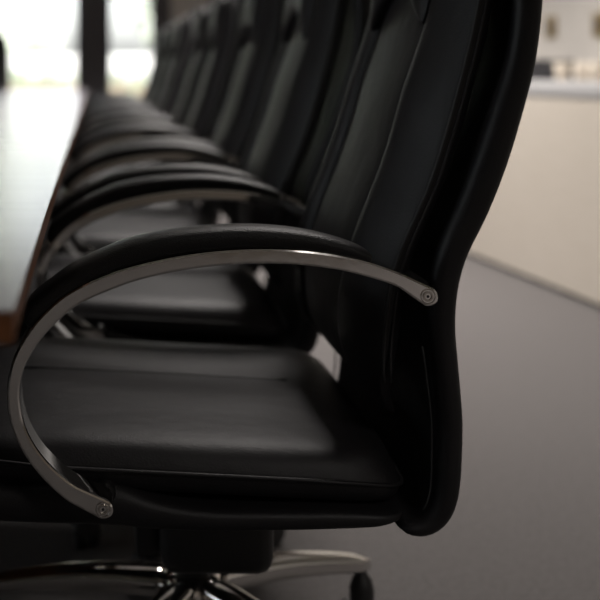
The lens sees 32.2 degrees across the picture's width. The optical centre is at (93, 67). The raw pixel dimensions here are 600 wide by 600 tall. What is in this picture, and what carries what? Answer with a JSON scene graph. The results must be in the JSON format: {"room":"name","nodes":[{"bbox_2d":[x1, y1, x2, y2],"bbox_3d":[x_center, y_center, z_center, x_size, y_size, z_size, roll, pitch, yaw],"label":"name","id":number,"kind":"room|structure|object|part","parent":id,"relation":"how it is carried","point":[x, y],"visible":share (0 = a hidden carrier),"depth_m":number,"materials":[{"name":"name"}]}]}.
{"room":"conference room","nodes":[
{"label":"conference room","id":0,"kind":"room"},
{"bbox_2d":[171,0,211,22],"bbox_3d":[-1.205,-0.475,9.300,6.790,2.750,0.200,0,0,0],"label":"wall","id":1,"kind":"structure","parent":0,"point":[179,8],"depth_m":9.20,"materials":[{"name":"grey paint"}]},
{"bbox_2d":[77,0,170,104],"bbox_3d":[-0.297,-0.250,9.240,2.005,2.300,0.120,0,0,0],"label":"window","id":2,"kind":"structure","parent":1,"relation":"in","point":[93,16],"depth_m":9.18,"materials":[{"name":"grey"}]},
{"bbox_2d":[0,200,599,599],"bbox_3d":[-0.775,0.960,3.300,7.649,0.120,11.800,0,0,0],"label":"floor","id":3,"kind":"structure","parent":0,"point":[524,524],"depth_m":2.12,"materials":[{"name":"grey carpet"}]},
{"bbox_2d":[0,34,11,89],"bbox_3d":[-0.988,0.301,8.093,0.674,1.197,0.730,0,0,0],"label":"office chair","id":4,"kind":"object","parent":3,"relation":"on","point":[4,47],"visible":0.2,"depth_m":8.35,"materials":[{"name":"black leather"}]},
{"bbox_2d":[0,90,86,343],"bbox_3d":[-1.001,0.530,4.005,1.897,0.740,6.690,0,0,0],"label":"conference table","id":5,"kind":"object","parent":3,"relation":"on","point":[38,127],"visible":1,"depth_m":1.50,"materials":[{"name":"laminate"}]},
{"bbox_2d":[85,25,168,103],"bbox_3d":[0.191,0.301,7.022,0.730,1.197,0.674,0,0,1],"label":"office chair","id":6,"kind":"object","parent":3,"relation":"on","point":[158,33],"visible":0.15,"depth_m":6.89,"materials":[{"name":"black leather"}]},
{"bbox_2d":[80,20,177,115],"bbox_3d":[0.178,0.301,6.329,0.730,1.197,0.674,0,0,0],"label":"office chair","id":7,"kind":"object","parent":3,"relation":"on","point":[164,34],"visible":0.19,"depth_m":6.14,"materials":[{"name":"black leather"}]},
{"bbox_3d":[0.391,0.071,6.283,0.178,0.673,0.248,0,0,0],"label":"panel","id":8,"kind":"part","parent":7,"relation":"part of","materials":[{"name":"black leather"}]},
{"bbox_2d":[67,6,200,166],"bbox_3d":[0.174,0.301,4.922,0.730,1.197,0.674,0,0,1],"label":"office chair","id":9,"kind":"object","parent":3,"relation":"on","point":[186,23],"visible":0.26,"depth_m":4.69,"materials":[{"name":"black leather"}]},
{"bbox_2d":[67,152,164,166],"bbox_3d":[0.088,0.465,4.876,0.540,0.091,0.475,0,0,1],"label":"seat cushion","id":10,"kind":"object","parent":9,"relation":"on","point":[159,162],"depth_m":4.66,"materials":[{"name":"black leather"}]},
{"bbox_3d":[0.385,0.071,4.869,0.178,0.673,0.248,0,0,1],"label":"panel","id":11,"kind":"part","parent":9,"relation":"part of","materials":[{"name":"black leather"}]},
{"bbox_2d":[81,15,186,163],"bbox_3d":[0.188,0.301,5.615,0.730,1.197,0.674,0,0,-1],"label":"office chair","id":12,"kind":"object","parent":3,"relation":"on","point":[173,30],"visible":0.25,"depth_m":5.53,"materials":[{"name":"black leather"}]},
{"bbox_3d":[0.401,0.071,5.571,0.178,0.673,0.248,0,0,-1],"label":"panel","id":13,"kind":"part","parent":12,"relation":"part of","materials":[{"name":"black leather"}]},
{"bbox_2d":[60,0,214,201],"bbox_3d":[0.190,0.301,4.229,0.730,1.197,0.674,0,0,-1],"label":"office chair","id":14,"kind":"object","parent":3,"relation":"on","point":[199,51],"visible":0.27,"depth_m":4.08,"materials":[{"name":"black leather"}]},
{"bbox_2d":[60,167,133,183],"bbox_3d":[0.106,0.465,4.180,0.540,0.091,0.475,0,0,-1],"label":"seat cushion","id":15,"kind":"object","parent":14,"relation":"on","point":[118,168],"depth_m":4.06,"materials":[{"name":"black leather"}]},
{"bbox_3d":[0.152,0.345,3.915,0.470,0.296,0.038,0,0,-1],"label":"armrest","id":16,"kind":"part","parent":14,"relation":"part of","materials":[{"name":"silver metal"}]},
{"bbox_3d":[0.403,0.071,4.185,0.178,0.673,0.248,0,0,-1],"label":"panel","id":17,"kind":"part","parent":14,"relation":"part of","materials":[{"name":"black leather"}]},
{"bbox_2d":[53,0,243,223],"bbox_3d":[0.177,0.301,3.518,0.730,1.197,0.674,0,0,1],"label":"office chair","id":18,"kind":"object","parent":3,"relation":"on","point":[225,20],"visible":0.43,"depth_m":3.29,"materials":[{"name":"black leather"}]},
{"bbox_3d":[0.130,0.345,3.205,0.470,0.296,0.038,0,0,1],"label":"armrest","id":19,"kind":"part","parent":18,"relation":"part of","materials":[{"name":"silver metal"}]},
{"bbox_3d":[0.139,0.345,3.737,0.470,0.296,0.038,0,0,1],"label":"armrest","id":20,"kind":"part","parent":18,"relation":"part of","materials":[{"name":"silver metal"}]},
{"bbox_2d":[54,184,201,215],"bbox_3d":[0.092,0.465,3.472,0.540,0.091,0.475,0,0,1],"label":"seat cushion","id":21,"kind":"object","parent":18,"relation":"on","point":[186,207],"depth_m":3.24,"materials":[{"name":"black leather"}]},
{"bbox_3d":[0.389,0.071,3.466,0.178,0.673,0.248,0,0,1],"label":"panel","id":22,"kind":"part","parent":18,"relation":"part of","materials":[{"name":"black leather"}]},
{"bbox_2d":[39,0,285,274],"bbox_3d":[0.194,0.301,2.829,0.730,1.197,0.674,0,0,-1],"label":"office chair","id":23,"kind":"object","parent":3,"relation":"on","point":[260,33],"visible":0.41,"depth_m":2.65,"materials":[{"name":"black leather"}]},
{"bbox_2d":[40,212,217,253],"bbox_3d":[0.111,0.465,2.779,0.540,0.091,0.475,0,0,-1],"label":"seat cushion","id":24,"kind":"object","parent":23,"relation":"on","point":[103,232],"depth_m":2.70,"materials":[{"name":"black leather"}]},
{"bbox_3d":[0.146,0.345,3.046,0.470,0.296,0.038,0,0,-1],"label":"armrest","id":25,"kind":"part","parent":23,"relation":"part of","materials":[{"name":"silver metal"}]},
{"bbox_3d":[0.158,0.345,2.514,0.470,0.296,0.038,0,0,-1],"label":"armrest","id":26,"kind":"part","parent":23,"relation":"part of","materials":[{"name":"silver metal"}]},
{"bbox_3d":[0.407,0.071,2.785,0.178,0.673,0.248,0,0,-1],"label":"panel","id":27,"kind":"part","parent":23,"relation":"part of","materials":[{"name":"black leather"}]},
{"bbox_2d":[15,0,370,547],"bbox_3d":[0.183,0.301,2.122,0.730,1.197,0.674,0,0,1],"label":"office chair","id":28,"kind":"object","parent":3,"relation":"on","point":[286,149],"visible":0.64,"depth_m":1.89,"materials":[{"name":"black leather"}]},
{"bbox_3d":[0.010,0.481,1.842,0.024,0.024,0.028,0,0,1],"label":"arm mount","id":29,"kind":"part","parent":28,"relation":"part of","materials":[{"name":"silver metal"}]},
{"bbox_3d":[0.143,0.345,2.341,0.470,0.296,0.038,0,0,1],"label":"armrest","id":30,"kind":"part","parent":28,"relation":"part of","materials":[{"name":"silver metal"}]},
{"bbox_2d":[20,254,284,337],"bbox_3d":[0.099,0.465,2.075,0.540,0.091,0.475,0,0,1],"label":"seat cushion","id":31,"kind":"object","parent":28,"relation":"on","point":[223,301],"depth_m":1.86,"materials":[{"name":"black leather"}]},
{"bbox_3d":[0.137,0.345,1.809,0.470,0.296,0.038,0,0,1],"label":"armrest","id":32,"kind":"part","parent":28,"relation":"part of","materials":[{"name":"silver metal"}]},
{"bbox_3d":[0.395,0.071,2.072,0.178,0.673,0.248,0,0,1],"label":"panel","id":33,"kind":"part","parent":28,"relation":"part of","materials":[{"name":"black leather"}]},
{"bbox_2d":[0,0,542,599],"bbox_3d":[0.183,0.301,1.423,0.730,1.197,0.674,0,0,0],"label":"office chair","id":34,"kind":"object","parent":3,"relation":"on","point":[205,451],"visible":1,"depth_m":1.19,"materials":[{"name":"black leather"}]},
{"bbox_3d":[-0.026,0.748,1.465,0.280,0.061,0.050,0,0,12],"label":"leg","id":35,"kind":"part","parent":34,"relation":"part of","materials":[{"name":"silver metal"}]},
{"bbox_3d":[0.013,0.481,1.141,0.024,0.024,0.028,0,0,0],"label":"arm mount","id":36,"kind":"part","parent":34,"relation":"part of","materials":[{"name":"black plastic"}]},
{"bbox_3d":[0.140,0.345,1.641,0.470,0.296,0.038,0,0,0],"label":"armrest","id":37,"kind":"part","parent":34,"relation":"part of","materials":[{"name":"silver metal"}]},
{"bbox_3d":[0.055,0.748,1.283,0.050,0.061,0.280,0,0,30],"label":"leg","id":38,"kind":"part","parent":34,"relation":"part of","materials":[{"name":"silver metal"}]},
{"bbox_2d":[0,337,398,500],"bbox_3d":[0.099,0.465,1.375,0.540,0.091,0.475,0,0,0],"label":"seat cushion","id":39,"kind":"object","parent":34,"relation":"on","point":[138,420],"depth_m":1.20,"materials":[{"name":"black leather"}]},
{"bbox_3d":[0.140,0.345,1.109,0.470,0.296,0.038,0,0,0],"label":"armrest","id":40,"kind":"part","parent":34,"relation":"part of","materials":[{"name":"silver metal"}]},
{"bbox_3d":[0.254,0.748,1.304,0.050,0.061,0.280,0,0,-42],"label":"leg","id":41,"kind":"part","parent":34,"relation":"part of","materials":[{"name":"silver metal"}]},
{"bbox_3d":[0.295,0.748,1.499,0.280,0.061,0.050,0,0,-24],"label":"leg","id":42,"kind":"part","parent":34,"relation":"part of","materials":[{"name":"silver metal"}]},
{"bbox_3d":[0.395,0.071,1.375,0.178,0.673,0.248,0,0,0],"label":"panel","id":43,"kind":"part","parent":34,"relation":"part of","materials":[{"name":"black leather"}]},
{"bbox_3d":[0.367,0.249,1.156,0.024,0.024,0.058,0,0,0],"label":"arm mount","id":44,"kind":"part","parent":34,"relation":"part of","materials":[{"name":"black"}]},
{"bbox_2d":[468,96,599,305],"bbox_3d":[2.062,0.509,4.926,0.575,0.782,4.300,0,0,-5],"label":"base cabinet","id":45,"kind":"object","parent":3,"relation":"on","point":[541,224],"visible":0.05,"depth_m":4.04,"materials":[{"name":"beige wood"}]},
{"bbox_2d":[528,79,599,99],"bbox_3d":[2.063,0.087,4.926,0.584,0.062,4.320,0,0,-5],"label":"countertop","id":46,"kind":"structure","parent":45,"relation":"on","point":[589,89],"depth_m":3.96,"materials":[{"name":"white stone"}]},
{"bbox_2d":[532,60,574,79],"bbox_3d":[2.077,0.009,4.907,0.310,0.095,0.490,0,0,-5],"label":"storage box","id":47,"kind":"object","parent":46,"relation":"on","point":[543,69],"visible":0.24,"depth_m":4.67,"materials":[{"name":"grey"}]},
{"bbox_3d":[2.077,-0.029,4.907,0.310,0.020,0.490,0,0,-5],"label":"box lid","id":48,"kind":"part","parent":47,"relation":"part of","materials":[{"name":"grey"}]},
{"bbox_2d":[553,63,571,79],"bbox_3d":[2.117,0.016,4.517,0.076,0.080,0.095,0,0,27],"label":"cup","id":49,"kind":"object","parent":46,"relation":"on","point":[562,71],"visible":1,"depth_m":4.48,"materials":[{"name":"beige ceramic"}]},
{"bbox_2d":[573,62,589,80],"bbox_3d":[2.139,0.016,4.378,0.076,0.080,0.095,0,0,27],"label":"cup","id":50,"kind":"object","parent":46,"relation":"on","point":[580,68],"visible":0.87,"depth_m":4.34,"materials":[{"name":"beige ceramic"}]},
{"bbox_2d":[587,62,599,80],"bbox_3d":[2.132,0.016,4.237,0.076,0.080,0.095,0,0,27],"label":"cup","id":51,"kind":"object","parent":46,"relation":"on","point":[593,70],"visible":0.94,"depth_m":4.21,"materials":[{"name":"beige ceramic"}]},
{"bbox_2d":[536,0,599,78],"bbox_3d":[2.620,-0.475,3.300,0.199,2.750,11.865,0,0,-5],"label":"wall","id":52,"kind":"structure","parent":0,"point":[574,40],"depth_m":4.97,"materials":[{"name":"grey paint"}]},
{"bbox_2d":[545,16,556,37],"bbox_3d":[2.346,-0.211,5.140,0.018,0.110,0.090,0,0,-5],"label":"wall plate","id":53,"kind":"object","parent":52,"relation":"attached to","point":[550,21],"visible":1,"depth_m":5.13,"materials":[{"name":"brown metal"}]},
{"bbox_2d":[548,22,550,31],"bbox_3d":[2.341,-0.211,5.140,0.006,0.052,0.028,0,0,-5],"label":"rocker switch","id":54,"kind":"object","parent":53,"relation":"attached to","point":[549,23],"depth_m":5.13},
{"bbox_2d":[592,13,599,36],"bbox_3d":[2.384,-0.203,4.726,0.018,0.110,0.090,0,0,-5],"label":"wall plate","id":55,"kind":"object","parent":52,"relation":"attached to","point":[595,17],"visible":1,"depth_m":4.74,"materials":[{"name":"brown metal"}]},
{"bbox_2d":[595,19,598,30],"bbox_3d":[2.378,-0.203,4.725,0.006,0.052,0.028,0,0,-5],"label":"rocker switch","id":56,"kind":"object","parent":55,"relation":"attached to","point":[596,20],"depth_m":4.73,"materials":[{"name":"grey plastic"}]},
{"label":"outside","id":57,"kind":"structure","parent":0,"visible":0},
{"bbox_3d":[0.000,1.110,15.000,60.000,0.180,60.000,0,0,0],"label":"ground","id":58,"kind":"structure","parent":57,"visible":0},
{"bbox_2d":[10,55,151,83],"bbox_3d":[-3.000,0.410,15.125,22.000,1.220,0.250,0,0,0],"label":"wall","id":59,"kind":"structure","parent":58,"relation":"on","point":[63,64],"depth_m":15.00,"materials":[{"name":"grey paint"}]},
{"bbox_2d":[10,65,151,97],"bbox_3d":[-2.064,0.477,13.595,13.949,1.086,0.846,0,0,0],"label":"hedge","id":60,"kind":"object","parent":58,"relation":"on","point":[137,86],"visible":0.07,"depth_m":13.47,"materials":[{"name":"green plant"}]},
{"bbox_2d":[114,0,151,45],"bbox_3d":[1.636,-1.858,20.522,4.044,5.764,3.834,0,0,0],"label":"tree","id":61,"kind":"object","parent":58,"relation":"on","point":[138,7],"visible":0.06,"depth_m":19.89,"materials":[{"name":"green plant"}]}
]}

